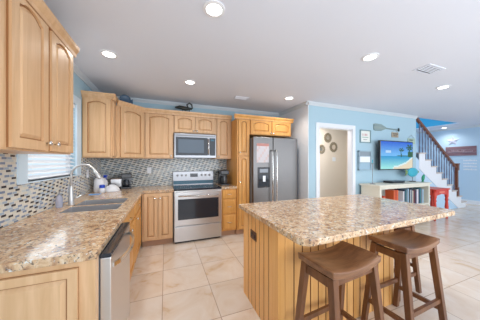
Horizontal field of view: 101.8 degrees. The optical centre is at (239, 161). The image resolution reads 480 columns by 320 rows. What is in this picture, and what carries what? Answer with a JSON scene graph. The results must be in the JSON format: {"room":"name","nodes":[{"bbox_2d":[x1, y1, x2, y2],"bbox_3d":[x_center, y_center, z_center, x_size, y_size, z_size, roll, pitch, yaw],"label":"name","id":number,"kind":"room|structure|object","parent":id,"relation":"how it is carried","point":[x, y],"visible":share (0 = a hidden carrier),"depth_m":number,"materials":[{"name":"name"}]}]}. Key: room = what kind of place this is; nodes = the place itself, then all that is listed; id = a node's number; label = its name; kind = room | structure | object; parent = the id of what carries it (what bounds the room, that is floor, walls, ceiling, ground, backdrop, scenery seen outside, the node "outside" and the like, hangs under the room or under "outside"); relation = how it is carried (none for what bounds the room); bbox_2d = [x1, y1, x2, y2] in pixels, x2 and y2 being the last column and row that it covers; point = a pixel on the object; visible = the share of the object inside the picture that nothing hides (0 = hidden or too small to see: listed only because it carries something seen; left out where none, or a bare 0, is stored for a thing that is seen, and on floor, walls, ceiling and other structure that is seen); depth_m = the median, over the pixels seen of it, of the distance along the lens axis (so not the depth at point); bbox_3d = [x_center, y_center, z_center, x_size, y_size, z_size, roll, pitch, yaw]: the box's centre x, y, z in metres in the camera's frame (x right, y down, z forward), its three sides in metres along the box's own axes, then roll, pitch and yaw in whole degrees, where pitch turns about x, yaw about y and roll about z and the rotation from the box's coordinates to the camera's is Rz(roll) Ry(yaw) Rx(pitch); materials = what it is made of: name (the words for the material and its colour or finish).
{"room":"kitchen","nodes":[
{"label":"kitchen","id":0,"kind":"room"},
{"bbox_2d":[2,72,91,227],"bbox_3d":[-1.582,0.095,1.002,0.100,2.550,5.400,0,0,-21],"label":"wall","id":1,"kind":"structure","parent":0,"point":[78,84],"depth_m":2.51,"materials":[{"name":"blue"}]},
{"bbox_2d":[0,0,79,154],"bbox_3d":[-1.328,-0.520,1.024,0.379,0.916,1.281,0,0,-21],"label":"upper cabinet","id":2,"kind":"object","parent":1,"relation":"attached to","point":[37,53],"visible":1,"depth_m":1.15,"materials":[{"name":"brown wood"}]},
{"bbox_2d":[17,94,80,184],"bbox_3d":[-1.964,-0.327,2.028,0.118,1.007,1.190,0,0,-21],"label":"window","id":3,"kind":"structure","parent":1,"relation":"in","point":[22,159],"depth_m":2.08,"materials":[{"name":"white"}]},
{"bbox_2d":[28,104,74,179],"bbox_3d":[-1.943,-0.285,2.025,0.045,0.880,0.930,0,0,-21],"label":"window blind","id":4,"kind":"object","parent":3,"relation":"attached to","point":[67,165],"visible":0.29,"depth_m":1.96,"materials":[{"name":"white paint"}]},
{"bbox_2d":[0,153,100,227],"bbox_3d":[-1.513,0.197,0.974,0.008,0.518,5.300,0,0,-21],"label":"backsplash","id":5,"kind":"structure","parent":1,"relation":"attached to","point":[17,202],"depth_m":1.64,"materials":[{"name":"tile"}]},
{"bbox_2d":[73,63,99,91],"bbox_3d":[-1.494,-1.150,0.982,0.050,0.060,5.300,0,0,-21],"label":"trim","id":6,"kind":"structure","parent":1,"relation":"attached to","point":[76,70],"depth_m":2.68,"materials":[{"name":"white paint"}]},
{"bbox_2d":[81,90,117,157],"bbox_3d":[-2.004,-0.516,2.810,0.400,0.908,0.240,0,0,-21],"label":"upper cabinet","id":7,"kind":"object","parent":1,"relation":"attached to","point":[98,108],"visible":1,"depth_m":2.72,"materials":[{"name":"brown wood"}]},
{"bbox_2d":[116,102,279,234],"bbox_3d":[-0.757,0.095,4.153,3.690,2.550,0.100,0,0,-21],"label":"wall","id":8,"kind":"structure","parent":0,"point":[145,105],"depth_m":4.02,"materials":[{"name":"blue paint"}]},
{"bbox_2d":[105,100,144,158],"bbox_3d":[-1.945,-0.498,3.270,0.706,0.873,0.712,0,0,-19],"label":"upper cabinet","id":9,"kind":"object","parent":8,"relation":"attached to","point":[129,117],"visible":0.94,"depth_m":3.12,"materials":[{"name":"brown wood"}]},
{"bbox_2d":[119,95,132,103],"bbox_3d":[-1.870,-0.983,3.207,0.070,0.235,0.205,0,0,44],"label":"glass plate","id":10,"kind":"object","parent":9,"relation":"on","point":[125,98],"visible":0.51,"depth_m":3.20,"materials":[{"name":"blue glass"}]},
{"bbox_2d":[144,108,173,158],"bbox_3d":[-1.494,-0.498,3.609,0.485,0.873,0.387,0,0,-21],"label":"upper cabinet","id":11,"kind":"object","parent":8,"relation":"attached to","point":[158,123],"visible":1,"depth_m":3.46,"materials":[{"name":"brown wood"}]},
{"bbox_2d":[101,158,226,186],"bbox_3d":[-1.374,0.183,3.860,2.312,0.546,0.008,0,0,-21],"label":"backsplash","id":12,"kind":"structure","parent":8,"relation":"attached to","point":[162,170],"depth_m":3.77,"materials":[{"name":"tile"}]},
{"bbox_2d":[173,110,215,134],"bbox_3d":[-0.901,-0.738,3.836,0.782,0.395,0.387,0,0,-21],"label":"upper cabinet","id":13,"kind":"object","parent":8,"relation":"attached to","point":[186,122],"visible":0.99,"depth_m":3.67,"materials":[{"name":"brown wood"}]},
{"bbox_2d":[175,103,192,111],"bbox_3d":[-1.068,-1.007,3.724,0.336,0.285,0.092,0,0,-21],"label":"bird sculpture","id":14,"kind":"object","parent":13,"relation":"on","point":[182,108],"visible":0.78,"depth_m":3.71,"materials":[{"name":"brown metal"}]},
{"bbox_2d":[173,133,215,157],"bbox_3d":[-0.883,-0.300,3.797,0.770,0.445,0.456,0,0,-21],"label":"microwave","id":15,"kind":"object","parent":13,"relation":"attached to","point":[185,145],"visible":1,"depth_m":3.61,"materials":[{"name":"silver metal"}]},
{"bbox_2d":[117,96,279,115],"bbox_3d":[-0.731,-1.150,4.083,3.690,0.060,0.050,0,0,-21],"label":"trim","id":16,"kind":"structure","parent":8,"relation":"attached to","point":[134,99],"depth_m":4.05,"materials":[{"name":"white paint"}]},
{"bbox_2d":[212,114,231,158],"bbox_3d":[-0.381,-0.498,4.034,0.330,0.873,0.387,0,0,-21],"label":"upper cabinet","id":17,"kind":"object","parent":8,"relation":"attached to","point":[222,122],"visible":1,"depth_m":3.88,"materials":[{"name":"brown wood"}]},
{"bbox_2d":[249,115,293,138],"bbox_3d":[0.528,-0.710,4.197,0.980,0.360,0.732,0,0,-21],"label":"upper cabinet","id":18,"kind":"object","parent":8,"relation":"attached to","point":[259,126],"visible":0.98,"depth_m":3.88,"materials":[{"name":"brown wood"}]},
{"bbox_2d":[43,0,479,131],"bbox_3d":[3.332,-1.188,2.879,10.620,0.015,6.600,0,0,-21],"label":"ceiling","id":19,"kind":"structure","parent":0,"point":[266,52],"depth_m":2.10,"materials":[{"name":"white paint"}]},
{"bbox_2d":[99,49,117,58],"bbox_3d":[-1.430,-1.175,2.130,0.170,0.010,0.170,0,0,-21],"label":"recessed light","id":20,"kind":"object","parent":19,"relation":"in","point":[107,53],"visible":1,"depth_m":2.12,"materials":[{"name":"white"}]},
{"bbox_2d":[184,80,195,84],"bbox_3d":[-0.737,-1.175,2.876,0.170,0.010,0.170,0,0,-21],"label":"recessed light","id":21,"kind":"object","parent":19,"relation":"in","point":[190,82],"visible":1,"depth_m":2.87,"materials":[{"name":"white"}]},
{"bbox_2d":[203,0,224,17],"bbox_3d":[-0.200,-1.175,1.504,0.170,0.010,0.170,0,0,-21],"label":"recessed light","id":22,"kind":"object","parent":19,"relation":"in","point":[211,8],"visible":1,"depth_m":1.49,"materials":[{"name":"white paint"}]},
{"bbox_2d":[233,96,247,99],"bbox_3d":[0.019,-1.176,3.593,0.260,0.008,0.140,0,0,-21],"label":"ceiling vent","id":23,"kind":"object","parent":19,"relation":"in","point":[235,97],"visible":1,"depth_m":3.60,"materials":[{"name":"white metal"}]},
{"bbox_2d":[361,53,378,60],"bbox_3d":[1.461,-1.175,2.191,0.170,0.010,0.170,0,0,-21],"label":"recessed light","id":24,"kind":"object","parent":19,"relation":"in","point":[371,56],"visible":1,"depth_m":2.18,"materials":[{"name":"white"}]},
{"bbox_2d":[412,64,445,74],"bbox_3d":[2.403,-1.176,2.481,0.340,0.008,0.180,0,0,-21],"label":"ceiling vent","id":25,"kind":"object","parent":19,"relation":"in","point":[428,69],"visible":1,"depth_m":2.48,"materials":[{"name":"white metal"}]},
{"bbox_2d":[435,85,450,88],"bbox_3d":[3.193,-1.175,3.067,0.170,0.010,0.170,0,0,-21],"label":"recessed light","id":26,"kind":"object","parent":19,"relation":"in","point":[443,86],"visible":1,"depth_m":3.06,"materials":[{"name":"white"}]},
{"bbox_2d":[280,105,308,198],"bbox_3d":[1.159,0.095,4.291,0.012,2.550,1.010,0,0,-21],"label":"wall","id":27,"kind":"structure","parent":0,"point":[300,125],"depth_m":4.00,"materials":[{"name":"white paint"}]},
{"bbox_2d":[279,101,309,115],"bbox_3d":[1.139,-1.150,4.257,0.050,0.060,1.060,0,0,-21],"label":"trim","id":28,"kind":"structure","parent":27,"relation":"attached to","point":[301,104],"depth_m":4.18,"materials":[{"name":"white paint"}]},
{"bbox_2d":[128,203,479,319],"bbox_3d":[3.475,1.420,2.505,10.620,0.100,7.400,0,0,-21],"label":"floor","id":29,"kind":"structure","parent":0,"point":[199,279],"depth_m":2.31,"materials":[{"name":"tile"}]},
{"bbox_2d":[0,256,98,319],"bbox_3d":[-1.091,0.934,0.888,0.731,0.872,0.072,0,0,-21],"label":"base cabinet","id":30,"kind":"object","parent":29,"relation":"on","point":[70,291],"visible":0.88,"depth_m":0.93,"materials":[{"name":"brown wood"}]},
{"bbox_2d":[99,222,133,319],"bbox_3d":[-1.094,0.936,1.255,0.722,0.868,0.610,0,0,-21],"label":"dishwasher","id":31,"kind":"object","parent":29,"relation":"on","point":[114,259],"visible":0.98,"depth_m":1.19,"materials":[{"name":"grey metal"}]},
{"bbox_2d":[122,197,140,278],"bbox_3d":[-1.595,0.934,2.235,0.752,0.872,1.570,0,0,-21],"label":"base cabinet","id":32,"kind":"object","parent":29,"relation":"on","point":[134,216],"visible":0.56,"depth_m":2.42,"materials":[{"name":"brown wood"}]},
{"bbox_2d":[0,185,173,273],"bbox_3d":[-1.378,0.477,2.300,1.189,0.042,2.901,0,0,-21],"label":"countertop","id":33,"kind":"structure","parent":32,"relation":"on","point":[50,237],"depth_m":1.24,"materials":[{"name":"stone"}]},
{"bbox_2d":[55,191,62,207],"bbox_3d":[-1.802,0.371,1.944,0.058,0.170,0.055,0,0,36],"label":"soap dispenser","id":34,"kind":"object","parent":33,"relation":"on","point":[59,198],"visible":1,"depth_m":1.93,"materials":[{"name":"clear plastic"}]},
{"bbox_2d":[67,164,101,205],"bbox_3d":[-1.671,0.237,2.107,0.315,0.437,0.077,0,0,-15],"label":"kitchen faucet","id":35,"kind":"object","parent":33,"relation":"on","point":[71,197],"visible":0.99,"depth_m":2.07,"materials":[{"name":"silver metal"}]},
{"bbox_2d":[60,198,127,212],"bbox_3d":[-1.529,0.566,2.124,0.455,0.211,0.655,0,0,-21],"label":"sink","id":36,"kind":"object","parent":33,"relation":"in","point":[94,207],"visible":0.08,"depth_m":2.13,"materials":[{"name":"silver metal"}]},
{"bbox_2d":[94,175,104,192],"bbox_3d":[-2.150,0.325,2.979,0.140,0.262,0.138,0,0,-21],"label":"bottle","id":37,"kind":"object","parent":33,"relation":"on","point":[97,182],"visible":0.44,"depth_m":2.92,"materials":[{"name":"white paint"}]},
{"bbox_2d":[99,185,104,192],"bbox_3d":[-2.038,0.396,2.882,0.072,0.120,0.071,0,0,-21],"label":"bottle","id":38,"kind":"object","parent":33,"relation":"on","point":[102,187],"visible":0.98,"depth_m":2.86,"materials":[{"name":"white paint"}]},
{"bbox_2d":[103,175,107,187],"bbox_3d":[-2.187,0.334,3.147,0.090,0.245,0.089,0,0,-21],"label":"spray bottle","id":39,"kind":"object","parent":33,"relation":"on","point":[104,176],"visible":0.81,"depth_m":3.13,"materials":[{"name":"white paint"}]},
{"bbox_2d":[105,184,119,191],"bbox_3d":[-2.011,0.405,3.064,0.224,0.103,0.224,0,0,-21],"label":"mixing bowl","id":40,"kind":"object","parent":33,"relation":"on","point":[111,187],"visible":0.93,"depth_m":3.00,"materials":[{"name":"white ceramic"}]},
{"bbox_2d":[109,177,121,188],"bbox_3d":[-2.146,0.364,3.376,0.200,0.183,0.162,0,0,-29],"label":"toaster","id":41,"kind":"object","parent":33,"relation":"on","point":[117,181],"visible":0.59,"depth_m":3.32,"materials":[{"name":"white plastic"}]},
{"bbox_2d":[121,173,132,188],"bbox_3d":[-1.983,0.329,3.419,0.175,0.255,0.220,0,0,-31],"label":"coffee maker","id":42,"kind":"object","parent":33,"relation":"on","point":[127,182],"visible":0.88,"depth_m":3.35,"materials":[{"name":"black plastic"}]},
{"bbox_2d":[142,192,172,246],"bbox_3d":[-1.448,0.934,3.458,0.468,0.872,0.702,0,0,-21],"label":"base cabinet","id":43,"kind":"object","parent":29,"relation":"on","point":[157,208],"visible":1,"depth_m":3.17,"materials":[{"name":"brown wood"}]},
{"bbox_2d":[173,171,221,242],"bbox_3d":[-0.821,0.777,3.660,0.812,1.185,0.745,0,0,-21],"label":"range","id":44,"kind":"object","parent":29,"relation":"on","point":[196,197],"visible":0.98,"depth_m":3.39,"materials":[{"name":"silver metal"}]},
{"bbox_2d":[173,184,221,191],"bbox_3d":[-0.820,0.478,3.657,0.812,0.053,0.622,0,0,-21],"label":"cooktop","id":45,"kind":"object","parent":44,"relation":"in","point":[177,187],"depth_m":3.46,"materials":[{"name":"black glass"}]},
{"bbox_2d":[221,189,236,235],"bbox_3d":[-0.309,0.934,3.894,0.293,0.872,0.700,0,0,-21],"label":"base cabinet","id":46,"kind":"object","parent":29,"relation":"on","point":[228,196],"visible":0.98,"depth_m":3.60,"materials":[{"name":"brown wood"}]},
{"bbox_2d":[214,183,236,188],"bbox_3d":[-0.313,0.477,3.903,0.297,0.042,0.666,0,0,-21],"label":"countertop","id":47,"kind":"structure","parent":46,"relation":"on","point":[229,186],"depth_m":3.63,"materials":[{"name":"stone"}]},
{"bbox_2d":[218,170,228,184],"bbox_3d":[-0.328,0.311,3.912,0.170,0.290,0.256,0,0,-21],"label":"coffee maker","id":48,"kind":"object","parent":47,"relation":"on","point":[222,174],"visible":0.96,"depth_m":3.84,"materials":[{"name":"black plastic"}]},
{"bbox_2d":[227,113,249,233],"bbox_3d":[-0.075,0.240,3.966,0.310,2.260,0.732,0,0,-21],"label":"pantry cabinet","id":49,"kind":"object","parent":29,"relation":"on","point":[238,165],"visible":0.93,"depth_m":3.67,"materials":[{"name":"brown wood"}]},
{"bbox_2d":[249,138,251,202],"bbox_3d":[0.554,0.443,4.189,0.985,1.795,0.710,0,0,-21],"label":"panel","id":50,"kind":"object","parent":29,"relation":"on","point":[250,140],"depth_m":3.73,"materials":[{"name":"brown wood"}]},
{"bbox_2d":[249,137,296,202],"bbox_3d":[0.581,0.448,4.119,0.985,1.845,0.859,0,0,-21],"label":"refrigerator","id":51,"kind":"object","parent":29,"relation":"on","point":[275,180],"visible":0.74,"depth_m":3.77,"materials":[{"name":"grey metal"}]},
{"bbox_2d":[257,143,268,162],"bbox_3d":[0.433,-0.170,3.686,0.260,0.360,0.002,0,0,-21],"label":"sheet","id":52,"kind":"object","parent":51,"relation":"attached to","point":[262,149],"visible":1,"depth_m":3.68,"materials":[{"name":"white paper"}]},
{"bbox_2d":[244,211,393,319],"bbox_3d":[0.762,0.935,1.972,1.296,0.870,0.679,0,0,-21],"label":"kitchen island","id":53,"kind":"object","parent":29,"relation":"on","point":[272,263],"visible":0.38,"depth_m":1.60,"materials":[{"name":"brown wood"}]},
{"bbox_2d":[250,229,255,241],"bbox_3d":[0.124,0.685,1.824,0.009,0.080,0.124,0,0,-21],"label":"wall outlet","id":54,"kind":"object","parent":53,"relation":"attached to","point":[252,233],"visible":1,"depth_m":1.81,"materials":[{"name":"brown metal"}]},
{"bbox_2d":[239,194,454,246],"bbox_3d":[1.030,0.477,1.946,1.828,0.042,1.070,0,0,-21],"label":"island countertop","id":55,"kind":"structure","parent":53,"relation":"on","point":[309,222],"depth_m":1.65,"materials":[{"name":"stone"}]},
{"bbox_2d":[295,241,384,319],"bbox_3d":[0.662,0.993,1.307,0.488,0.753,0.388,0,0,-26],"label":"bar stool","id":56,"kind":"object","parent":29,"relation":"on","point":[343,262],"visible":1,"depth_m":1.27,"materials":[{"name":"brown wood"}]},
{"bbox_2d":[359,181,431,221],"bbox_3d":[3.517,0.920,4.384,1.760,0.900,0.440,0,0,-21],"label":"console table","id":57,"kind":"object","parent":29,"relation":"on","point":[377,189],"visible":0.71,"depth_m":4.22,"materials":[{"name":"beige paint"}]},
{"bbox_2d":[369,159,373,183],"bbox_3d":[2.809,0.207,4.135,0.110,0.525,0.110,0,0,-21],"label":"candlestick","id":58,"kind":"object","parent":57,"relation":"on","point":[372,163],"visible":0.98,"depth_m":4.13,"materials":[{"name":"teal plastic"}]},
{"bbox_2d":[383,180,404,182],"bbox_3d":[3.485,0.445,4.413,0.420,0.050,0.203,0,0,-21],"label":"cable box","id":59,"kind":"object","parent":57,"relation":"on","point":[384,181],"visible":1,"depth_m":4.36,"materials":[{"name":"black plastic"}]},
{"bbox_2d":[398,191,403,201],"bbox_3d":[3.522,0.789,4.342,0.039,0.302,0.219,0,0,-21],"label":"book","id":60,"kind":"object","parent":57,"relation":"on","point":[400,193],"visible":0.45,"depth_m":4.26,"materials":[{"name":"white paper"}]},
{"bbox_2d":[398,188,408,201],"bbox_3d":[3.675,0.762,4.384,0.042,0.356,0.187,0,0,-21],"label":"book","id":61,"kind":"object","parent":57,"relation":"on","point":[406,189],"visible":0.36,"depth_m":4.30,"materials":[{"name":"blue paper"}]},
{"bbox_2d":[405,168,418,181],"bbox_3d":[4.138,0.302,4.685,0.525,0.336,0.120,0,0,-21],"label":"fish sculpture","id":62,"kind":"object","parent":57,"relation":"on","point":[411,172],"visible":1,"depth_m":4.65,"materials":[{"name":"teal glass"}]},
{"bbox_2d":[413,188,419,202],"bbox_3d":[4.038,0.777,4.528,0.046,0.326,0.198,0,0,-21],"label":"book","id":63,"kind":"object","parent":57,"relation":"on","point":[413,188],"visible":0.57,"depth_m":4.44,"materials":[{"name":"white paper"}]},
{"bbox_3d":[3.302,0.916,4.248,0.362,0.048,0.220,0,0,-21],"label":"book","id":64,"kind":"object","parent":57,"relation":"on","visible":0},
{"bbox_3d":[3.302,0.866,4.248,0.362,0.048,0.220,0,0,-21],"label":"book","id":65,"kind":"object","parent":64,"relation":"on","visible":0},
{"bbox_2d":[385,189,394,199],"bbox_3d":[3.241,0.722,4.209,0.060,0.240,0.170,0,0,-21],"label":"book","id":66,"kind":"object","parent":65,"relation":"on","point":[389,194],"visible":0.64,"depth_m":4.17,"materials":[{"name":"orange paper"}]},
{"bbox_2d":[361,228,447,319],"bbox_3d":[1.348,0.993,1.612,0.488,0.753,0.387,0,0,-23],"label":"bar stool","id":67,"kind":"object","parent":29,"relation":"on","point":[409,244],"visible":0.99,"depth_m":1.55,"materials":[{"name":"brown wood"}]},
{"bbox_2d":[394,224,421,300],"bbox_3d":[1.638,0.993,2.199,0.387,0.753,0.488,0,0,-21],"label":"bar stool","id":68,"kind":"object","parent":29,"relation":"on","point":[415,264],"visible":0.08,"depth_m":2.04,"materials":[{"name":"brown wood"}]},
{"bbox_2d":[430,187,449,220],"bbox_3d":[4.728,1.002,4.772,0.600,0.735,0.380,0,0,-21],"label":"side table","id":69,"kind":"object","parent":29,"relation":"on","point":[434,191],"visible":0.56,"depth_m":4.67,"materials":[{"name":"red paint"}]},
{"bbox_2d":[416,152,466,208],"bbox_3d":[5.570,0.560,5.966,2.505,1.620,1.010,0,0,-21],"label":"staircase","id":70,"kind":"structure","parent":29,"relation":"on","point":[423,165],"depth_m":5.41,"materials":[{"name":"beige wood"}]},
{"bbox_2d":[416,118,459,195],"bbox_3d":[5.527,-0.105,5.463,2.098,2.231,0.124,0,0,-21],"label":"stair railing","id":71,"kind":"object","parent":70,"relation":"on","point":[429,135],"visible":0.89,"depth_m":5.48,"materials":[{"name":"brown wood"}]},
{"bbox_2d":[320,129,346,196],"bbox_3d":[2.123,0.095,5.468,2.430,2.550,0.100,0,0,-21],"label":"wall","id":72,"kind":"structure","parent":0,"point":[333,174],"depth_m":5.65,"materials":[{"name":"beige paint"}]},
{"bbox_2d":[320,145,324,153],"bbox_3d":[2.289,-0.360,5.468,0.266,0.261,0.018,0,0,-21],"label":"sunburst mirror","id":73,"kind":"object","parent":72,"relation":"attached to","point":[322,148],"visible":0.73,"depth_m":5.47,"materials":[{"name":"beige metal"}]},
{"bbox_2d":[324,133,331,142],"bbox_3d":[2.504,-0.690,5.550,0.284,0.279,0.018,0,0,-21],"label":"sunburst mirror","id":74,"kind":"object","parent":72,"relation":"attached to","point":[327,137],"visible":1,"depth_m":5.54,"materials":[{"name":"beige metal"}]},
{"bbox_2d":[329,142,337,151],"bbox_3d":[2.700,-0.430,5.625,0.302,0.296,0.018,0,0,-21],"label":"sunburst mirror","id":75,"kind":"object","parent":72,"relation":"attached to","point":[333,147],"visible":1,"depth_m":5.62,"materials":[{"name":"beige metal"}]},
{"bbox_2d":[347,131,347,194],"bbox_3d":[3.426,0.095,5.323,0.100,2.550,1.100,0,0,-21],"label":"wall","id":76,"kind":"structure","parent":0,"point":[347,131],"depth_m":5.79,"materials":[{"name":"beige paint"}]},
{"bbox_2d":[309,105,415,197],"bbox_3d":[2.939,0.095,4.495,3.460,2.550,0.100,0,0,-21],"label":"wall","id":77,"kind":"structure","parent":0,"point":[361,120],"depth_m":4.41,"materials":[{"name":"blue paint"}]},
{"bbox_2d":[316,122,355,197],"bbox_3d":[2.004,0.287,4.128,1.080,2.165,0.118,0,0,-21],"label":"door frame","id":78,"kind":"structure","parent":77,"relation":"in","point":[351,129],"depth_m":4.24,"materials":[{"name":"white wood"}]},
{"bbox_2d":[305,101,417,118],"bbox_3d":[2.933,-1.150,4.413,3.530,0.060,0.050,0,0,-21],"label":"trim","id":79,"kind":"structure","parent":77,"relation":"attached to","point":[306,102],"depth_m":4.28,"materials":[{"name":"white paint"}]},
{"bbox_2d":[357,151,370,169],"bbox_3d":[2.775,-0.035,4.352,0.380,0.430,0.050,0,0,-21],"label":"framed picture","id":80,"kind":"object","parent":77,"relation":"attached to","point":[363,157],"visible":1,"depth_m":4.33,"materials":[{"name":"blue"}]},
{"bbox_2d":[360,129,370,142],"bbox_3d":[2.821,-0.575,4.386,0.340,0.290,0.020,0,0,-21],"label":"framed print","id":81,"kind":"object","parent":77,"relation":"attached to","point":[365,135],"visible":1,"depth_m":4.39,"materials":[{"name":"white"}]},
{"bbox_2d":[373,123,399,131],"bbox_3d":[3.496,-0.807,4.641,0.904,0.165,0.042,0,0,-21],"label":"oar","id":82,"kind":"object","parent":77,"relation":"attached to","point":[377,127],"visible":1,"depth_m":4.55,"materials":[{"name":"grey wood"}]},
{"bbox_2d":[391,130,397,137],"bbox_3d":[3.774,-0.707,4.749,0.240,0.213,0.022,0,0,-21],"label":"hanging sign","id":83,"kind":"object","parent":82,"relation":"hanging from","point":[393,134],"visible":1,"depth_m":4.73,"materials":[{"name":"beige wood"}]},
{"bbox_2d":[378,140,412,169],"bbox_3d":[3.653,-0.155,4.630,1.190,0.670,0.148,0,0,-21],"label":"television","id":84,"kind":"object","parent":77,"relation":"attached to","point":[392,155],"visible":1,"depth_m":4.53,"materials":[{"name":"glass"}]},
{"bbox_2d":[407,135,414,143],"bbox_3d":[4.372,-0.577,4.977,0.280,0.233,0.022,0,0,-21],"label":"hanging sign","id":85,"kind":"object","parent":77,"relation":"attached to","point":[408,139],"visible":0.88,"depth_m":4.96,"materials":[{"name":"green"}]},
{"bbox_2d":[416,132,417,152],"bbox_3d":[5.502,0.095,7.187,3.290,2.550,0.100,0,0,-21],"label":"wall","id":86,"kind":"structure","parent":0,"point":[416,132],"depth_m":7.69,"materials":[{"name":"blue paint"}]},
{"bbox_2d":[416,118,453,127],"bbox_3d":[5.371,-2.405,6.130,2.490,2.450,1.540,0,0,-21],"label":"wall","id":87,"kind":"structure","parent":0,"point":[427,122],"depth_m":6.55,"materials":[{"name":"blue paint"}]},
{"bbox_2d":[418,127,479,200],"bbox_3d":[8.031,0.095,5.316,0.100,2.550,5.400,0,0,-21],"label":"wall","id":88,"kind":"structure","parent":0,"point":[468,180],"depth_m":6.57,"materials":[{"name":"blue"}]},
{"bbox_2d":[417,125,479,133],"bbox_3d":[7.979,-1.150,5.243,0.050,0.060,5.300,0,0,-21],"label":"trim","id":89,"kind":"structure","parent":88,"relation":"attached to","point":[473,126],"depth_m":6.75,"materials":[{"name":"white paint"}]},
{"bbox_2d":[447,137,458,144],"bbox_3d":[7.397,-0.746,6.787,0.035,0.308,0.323,0,0,-21],"label":"starfish","id":90,"kind":"object","parent":88,"relation":"attached to","point":[452,140],"visible":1,"depth_m":6.78,"materials":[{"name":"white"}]},
{"bbox_2d":[446,146,476,155],"bbox_3d":[7.471,-0.370,6.612,0.023,0.310,0.740,0,0,-21],"label":"sign","id":91,"kind":"object","parent":88,"relation":"attached to","point":[471,150],"visible":0.88,"depth_m":6.58,"materials":[{"name":"brown"}]},
{"bbox_2d":[463,159,476,169],"bbox_3d":[7.559,0.094,6.405,0.006,0.352,0.309,0,0,-21],"label":"wall lettering","id":92,"kind":"object","parent":88,"relation":"attached to","point":[470,159],"depth_m":6.42,"materials":[{"name":"white paint"}]},
{"bbox_2d":[461,199,479,204],"bbox_3d":[8.065,1.310,5.061,0.020,0.120,4.900,0,0,-21],"label":"baseboard","id":93,"kind":"structure","parent":88,"relation":"attached to","point":[468,201],"depth_m":6.34,"materials":[{"name":"white"}]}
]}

